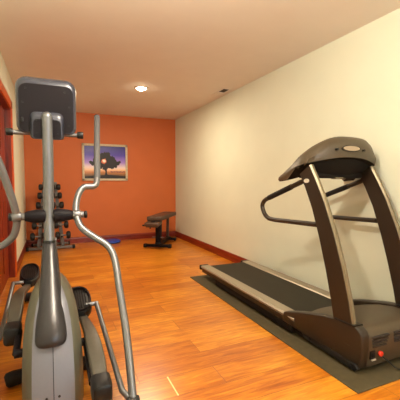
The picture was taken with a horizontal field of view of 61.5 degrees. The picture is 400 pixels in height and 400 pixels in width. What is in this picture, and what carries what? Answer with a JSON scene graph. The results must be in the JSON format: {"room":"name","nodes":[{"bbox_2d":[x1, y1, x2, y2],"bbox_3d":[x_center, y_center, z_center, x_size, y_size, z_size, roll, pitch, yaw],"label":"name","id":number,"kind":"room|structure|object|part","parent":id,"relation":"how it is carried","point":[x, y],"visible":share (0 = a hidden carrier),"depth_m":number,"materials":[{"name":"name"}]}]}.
{"room":"home gym","nodes":[
{"label":"home gym","id":0,"kind":"room"},
{"bbox_2d":[0,52,25,260],"bbox_3d":[-1.508,-0.182,2.214,0.100,2.440,8.080,-1,3,-24],"label":"wall","id":1,"kind":"structure","parent":0,"point":[18,140],"depth_m":4.71,"materials":[{"name":"beige paint"}]},
{"bbox_2d":[0,104,8,295],"bbox_3d":[-1.977,-0.025,3.230,0.043,1.995,1.654,-1,3,-24],"label":"door","id":2,"kind":"structure","parent":1,"relation":"in","point":[4,259],"depth_m":3.66,"materials":[{"name":"brown wood"}]},
{"bbox_2d":[0,79,16,277],"bbox_3d":[-1.954,-0.033,3.240,0.104,2.030,1.700,-1,3,-24],"label":"trim","id":3,"kind":"structure","parent":1,"relation":"attached to","point":[7,121],"depth_m":3.99,"materials":[{"name":"brown wood"}]},
{"bbox_2d":[17,240,27,273],"bbox_3d":[-2.683,0.824,5.081,0.014,0.115,1.966,-1,3,-24],"label":"baseboard","id":4,"kind":"structure","parent":1,"relation":"attached to","point":[22,254],"depth_m":4.82,"materials":[{"name":"brown wood"}]},
{"bbox_2d":[24,112,175,239],"bbox_3d":[-1.823,-0.420,6.538,3.015,2.440,0.100,-1,3,-24],"label":"wall","id":5,"kind":"structure","parent":0,"point":[114,207],"depth_m":6.58,"materials":[{"name":"orange paint"}]},
{"bbox_2d":[27,231,175,246],"bbox_3d":[-1.800,0.744,6.550,2.815,0.115,0.014,-1,3,-24],"label":"baseboard","id":6,"kind":"structure","parent":5,"relation":"attached to","point":[86,239],"depth_m":6.61,"materials":[{"name":"brown wood"}]},
{"bbox_2d":[82,143,127,180],"bbox_3d":[-1.817,-0.721,6.453,0.850,0.700,0.030,-1,3,-24],"label":"framed picture","id":7,"kind":"object","parent":5,"relation":"attached to","point":[113,158],"visible":0.94,"depth_m":6.46},
{"bbox_2d":[0,0,399,119],"bbox_3d":[-0.194,-1.485,2.776,3.015,0.100,8.180,-1,3,-24],"label":"ceiling","id":8,"kind":"structure","parent":0,"point":[185,52],"depth_m":3.10,"materials":[{"name":"paint"}]},
{"bbox_2d":[135,86,147,90],"bbox_3d":[-0.802,-1.529,4.596,0.184,0.062,0.184,-1,3,-24],"label":"ceiling light","id":9,"kind":"object","parent":8,"relation":"attached to","point":[141,88],"visible":0.91,"depth_m":4.55,"materials":[{"name":"white glass"}]},
{"bbox_2d":[211,88,230,95],"bbox_3d":[0.297,-1.543,4.817,0.120,0.008,0.400,-1,3,-24],"label":"ceiling vent","id":10,"kind":"object","parent":8,"relation":"in","point":[222,91],"visible":1,"depth_m":4.81,"materials":[{"name":"metal"}]},
{"bbox_2d":[0,236,399,399],"bbox_3d":[-0.515,1.059,2.775,3.715,0.100,8.180,-1,3,-24],"label":"floor","id":11,"kind":"structure","parent":0,"point":[181,331],"depth_m":2.49,"materials":[{"name":"laminate"}]},
{"bbox_2d":[26,182,74,251],"bbox_3d":[-2.600,0.264,5.845,0.765,1.150,0.519,-1,3,-24],"label":"dumbbell rack","id":12,"kind":"object","parent":11,"relation":"on","point":[62,243],"visible":0.7,"depth_m":5.76,"materials":[{"name":"grey metal"}]},
{"bbox_2d":[30,232,43,240],"bbox_3d":[-2.673,0.606,5.552,0.244,0.134,0.134,-1,3,-24],"label":"dumbbell","id":13,"kind":"object","parent":12,"relation":"on","point":[32,235],"visible":0.78,"depth_m":5.49,"materials":[{"name":"grey metal"}]},
{"bbox_2d":[32,223,43,229],"bbox_3d":[-2.651,0.425,5.551,0.230,0.128,0.128,-1,3,-24],"label":"dumbbell","id":14,"kind":"object","parent":12,"relation":"on","point":[34,225],"visible":0.66,"depth_m":5.50,"materials":[{"name":"grey metal"}]},
{"bbox_2d":[36,202,42,208],"bbox_3d":[-2.602,0.090,5.554,0.202,0.117,0.117,-1,3,-24],"label":"dumbbell","id":15,"kind":"object","parent":12,"relation":"on","point":[38,204],"visible":0.49,"depth_m":5.49,"materials":[{"name":"grey metal"}]},
{"bbox_2d":[37,192,42,198],"bbox_3d":[-2.589,-0.070,5.552,0.180,0.112,0.112,-1,3,-24],"label":"dumbbell","id":16,"kind":"object","parent":12,"relation":"on","point":[39,195],"visible":0.49,"depth_m":5.49,"materials":[{"name":"grey metal"}]},
{"bbox_2d":[54,184,60,189],"bbox_3d":[-2.418,-0.215,5.619,0.160,0.102,0.102,-1,3,-24],"label":"dumbbell","id":17,"kind":"object","parent":12,"relation":"on","point":[58,187],"visible":0.69,"depth_m":5.60,"materials":[{"name":"grey metal"}]},
{"bbox_2d":[54,192,61,198],"bbox_3d":[-2.409,-0.075,5.630,0.180,0.112,0.112,-1,3,-24],"label":"dumbbell","id":18,"kind":"object","parent":12,"relation":"on","point":[59,194],"visible":0.74,"depth_m":5.61,"materials":[{"name":"grey metal"}]},
{"bbox_2d":[54,201,63,207],"bbox_3d":[-2.396,0.085,5.645,0.202,0.117,0.117,-1,3,-24],"label":"dumbbell","id":19,"kind":"object","parent":12,"relation":"on","point":[61,204],"visible":0.68,"depth_m":5.63,"materials":[{"name":"grey metal"}]},
{"bbox_2d":[54,221,68,228],"bbox_3d":[-2.347,0.418,5.685,0.230,0.128,0.128,-1,3,-24],"label":"dumbbell","id":20,"kind":"object","parent":12,"relation":"on","point":[56,224],"visible":0.88,"depth_m":5.66,"materials":[{"name":"grey metal"}]},
{"bbox_2d":[55,231,70,238],"bbox_3d":[-2.325,0.597,5.705,0.244,0.134,0.134,-1,3,-24],"label":"dumbbell","id":21,"kind":"object","parent":12,"relation":"on","point":[68,233],"visible":0.95,"depth_m":5.68,"materials":[{"name":"grey metal"}]},
{"bbox_2d":[0,76,139,399],"bbox_3d":[-1.060,0.145,2.342,0.802,1.768,2.173,-1,3,-24],"label":"elliptical trainer","id":22,"kind":"object","parent":11,"relation":"on","point":[54,362],"visible":1,"depth_m":1.89,"materials":[{"name":"silver metal"}]},
{"bbox_3d":[-1.227,0.212,1.907,0.329,1.477,0.267,1,3,23],"label":"handle arm","id":23,"kind":"part","parent":22,"relation":"part of","materials":[{"name":"silver metal"}]},
{"bbox_3d":[-1.294,0.685,2.460,0.077,0.164,1.172,-1,3,-22],"label":"pedal arm","id":24,"kind":"part","parent":22,"relation":"part of","materials":[{"name":"grey plastic"}]},
{"bbox_3d":[-0.900,-0.535,1.974,0.294,0.271,0.043,-1,3,-24],"label":"panel","id":25,"kind":"part","parent":22,"relation":"part of","materials":[{"name":"plastic"}]},
{"bbox_3d":[-0.895,-0.415,1.969,0.150,0.111,0.019,-1,3,-24],"label":"bracket plate","id":26,"kind":"part","parent":22,"relation":"part of","materials":[{"name":"plastic"}]},
{"bbox_3d":[-0.662,0.795,1.992,0.077,0.144,0.967,-1,3,-25],"label":"pedal arm","id":27,"kind":"part","parent":22,"relation":"part of","materials":[{"name":"grey plastic"}]},
{"bbox_3d":[-0.604,0.313,1.986,0.254,1.319,0.973,-1,3,-24],"label":"handle arm","id":28,"kind":"part","parent":22,"relation":"part of","materials":[{"name":"silver metal"}]},
{"bbox_2d":[106,239,120,243],"bbox_3d":[-1.671,0.782,6.376,0.326,0.058,0.326,-1,3,-24],"label":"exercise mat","id":29,"kind":"object","parent":11,"relation":"on","point":[111,241],"visible":0.73,"depth_m":6.29,"materials":[{"name":"blue rubber"}]},
{"bbox_2d":[142,212,175,247],"bbox_3d":[-0.708,0.541,6.106,0.500,0.568,1.121,1,3,10],"label":"weight bench","id":30,"kind":"object","parent":11,"relation":"on","point":[153,221],"visible":1,"depth_m":5.91,"materials":[{"name":"black leather"}]},
{"bbox_3d":[-0.733,0.560,5.964,0.090,0.395,0.110,1,3,10],"label":"post","id":31,"kind":"part","parent":30,"relation":"part of","materials":[{"name":"metal"}]},
{"bbox_3d":[-0.629,0.534,6.539,0.050,0.386,0.072,1,3,10],"label":"post","id":32,"kind":"part","parent":30,"relation":"part of","materials":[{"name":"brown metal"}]},
{"bbox_2d":[167,377,178,395],"bbox_3d":[-0.156,1.056,1.910,0.008,0.002,0.190,-1,3,-24],"label":"floor strip","id":33,"kind":"object","parent":11,"relation":"on","point":[167,377],"visible":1,"depth_m":1.90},
{"bbox_2d":[190,275,399,393],"bbox_3d":[0.759,0.986,3.123,0.850,0.008,2.445,-1,3,-24],"label":"exercise mat","id":34,"kind":"object","parent":11,"relation":"on","point":[364,379],"visible":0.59,"depth_m":2.20,"materials":[{"name":"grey rubber"}]},
{"bbox_2d":[199,136,399,370],"bbox_3d":[0.806,0.240,3.099,0.738,1.484,2.380,-1,3,-24],"label":"treadmill","id":35,"kind":"object","parent":34,"relation":"on","point":[358,333],"visible":1,"depth_m":2.43,"materials":[{"name":"brown plastic"}]},
{"bbox_3d":[0.401,0.843,3.285,0.110,0.027,1.695,-1,3,-24],"label":"rail","id":36,"kind":"part","parent":35,"relation":"part of","materials":[{"name":"silver metal"}]},
{"bbox_3d":[0.927,0.831,3.516,0.110,0.027,1.695,-1,3,-24],"label":"rail","id":37,"kind":"part","parent":35,"relation":"part of","materials":[{"name":"silver metal"}]},
{"bbox_3d":[0.678,0.009,2.645,0.037,0.363,0.687,-1,3,-24],"label":"handrail","id":38,"kind":"part","parent":35,"relation":"part of","materials":[{"name":"brown plastic"}]},
{"bbox_2d":[299,173,361,177],"bbox_3d":[1.014,-0.188,2.604,0.520,0.040,0.140,-1,3,-24],"label":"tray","id":39,"kind":"object","parent":35,"relation":"on","point":[321,175],"depth_m":2.54,"materials":[{"name":"black plastic"}]},
{"bbox_3d":[0.854,0.988,2.226,0.034,0.062,0.480,-1,3,-24],"label":"lift arm","id":40,"kind":"part","parent":35,"relation":"part of","materials":[{"name":"black plastic"}]},
{"bbox_3d":[0.866,0.260,2.211,0.029,1.004,0.410,-1,3,-24],"label":"edge trim","id":41,"kind":"part","parent":35,"relation":"part of","materials":[{"name":"beige metal"}]},
{"bbox_3d":[1.218,-0.004,2.882,0.037,0.363,0.687,-1,3,-24],"label":"handrail","id":42,"kind":"part","parent":35,"relation":"part of","materials":[{"name":"brown plastic"}]},
{"bbox_2d":[312,304,399,366],"bbox_3d":[1.125,0.878,2.409,0.524,0.230,0.623,-1,3,-24],"label":"hood","id":43,"kind":"object","parent":35,"relation":"attached to","point":[380,322],"depth_m":2.12,"materials":[{"name":"brown plastic"}]},
{"bbox_3d":[1.045,0.939,2.039,0.043,0.050,0.014,-1,3,-24],"label":"power plate","id":44,"kind":"part","parent":35,"relation":"part of","materials":[{"name":"black plastic"}]},
{"bbox_3d":[1.413,0.247,2.451,0.029,1.004,0.410,-1,3,-24],"label":"edge trim","id":45,"kind":"part","parent":35,"relation":"part of","materials":[{"name":"beige metal"}]},
{"bbox_3d":[1.362,0.994,2.140,0.500,0.084,0.107,-2,4,-27],"label":"power cord","id":46,"kind":"part","parent":35,"relation":"part of","materials":[{"name":"black plastic"}]},
{"bbox_2d":[175,8,399,301],"bbox_3d":[1.160,-0.247,3.387,0.100,2.440,8.080,-1,3,-24],"label":"wall","id":47,"kind":"structure","parent":0,"point":[232,151],"depth_m":3.55,"materials":[{"name":"beige paint"}]},
{"bbox_2d":[175,231,327,291],"bbox_3d":[1.110,0.916,3.422,0.014,0.115,8.066,-1,3,-24],"label":"baseboard","id":48,"kind":"structure","parent":47,"relation":"attached to","point":[229,256],"depth_m":5.46,"materials":[{"name":"brown wood"}]}
]}

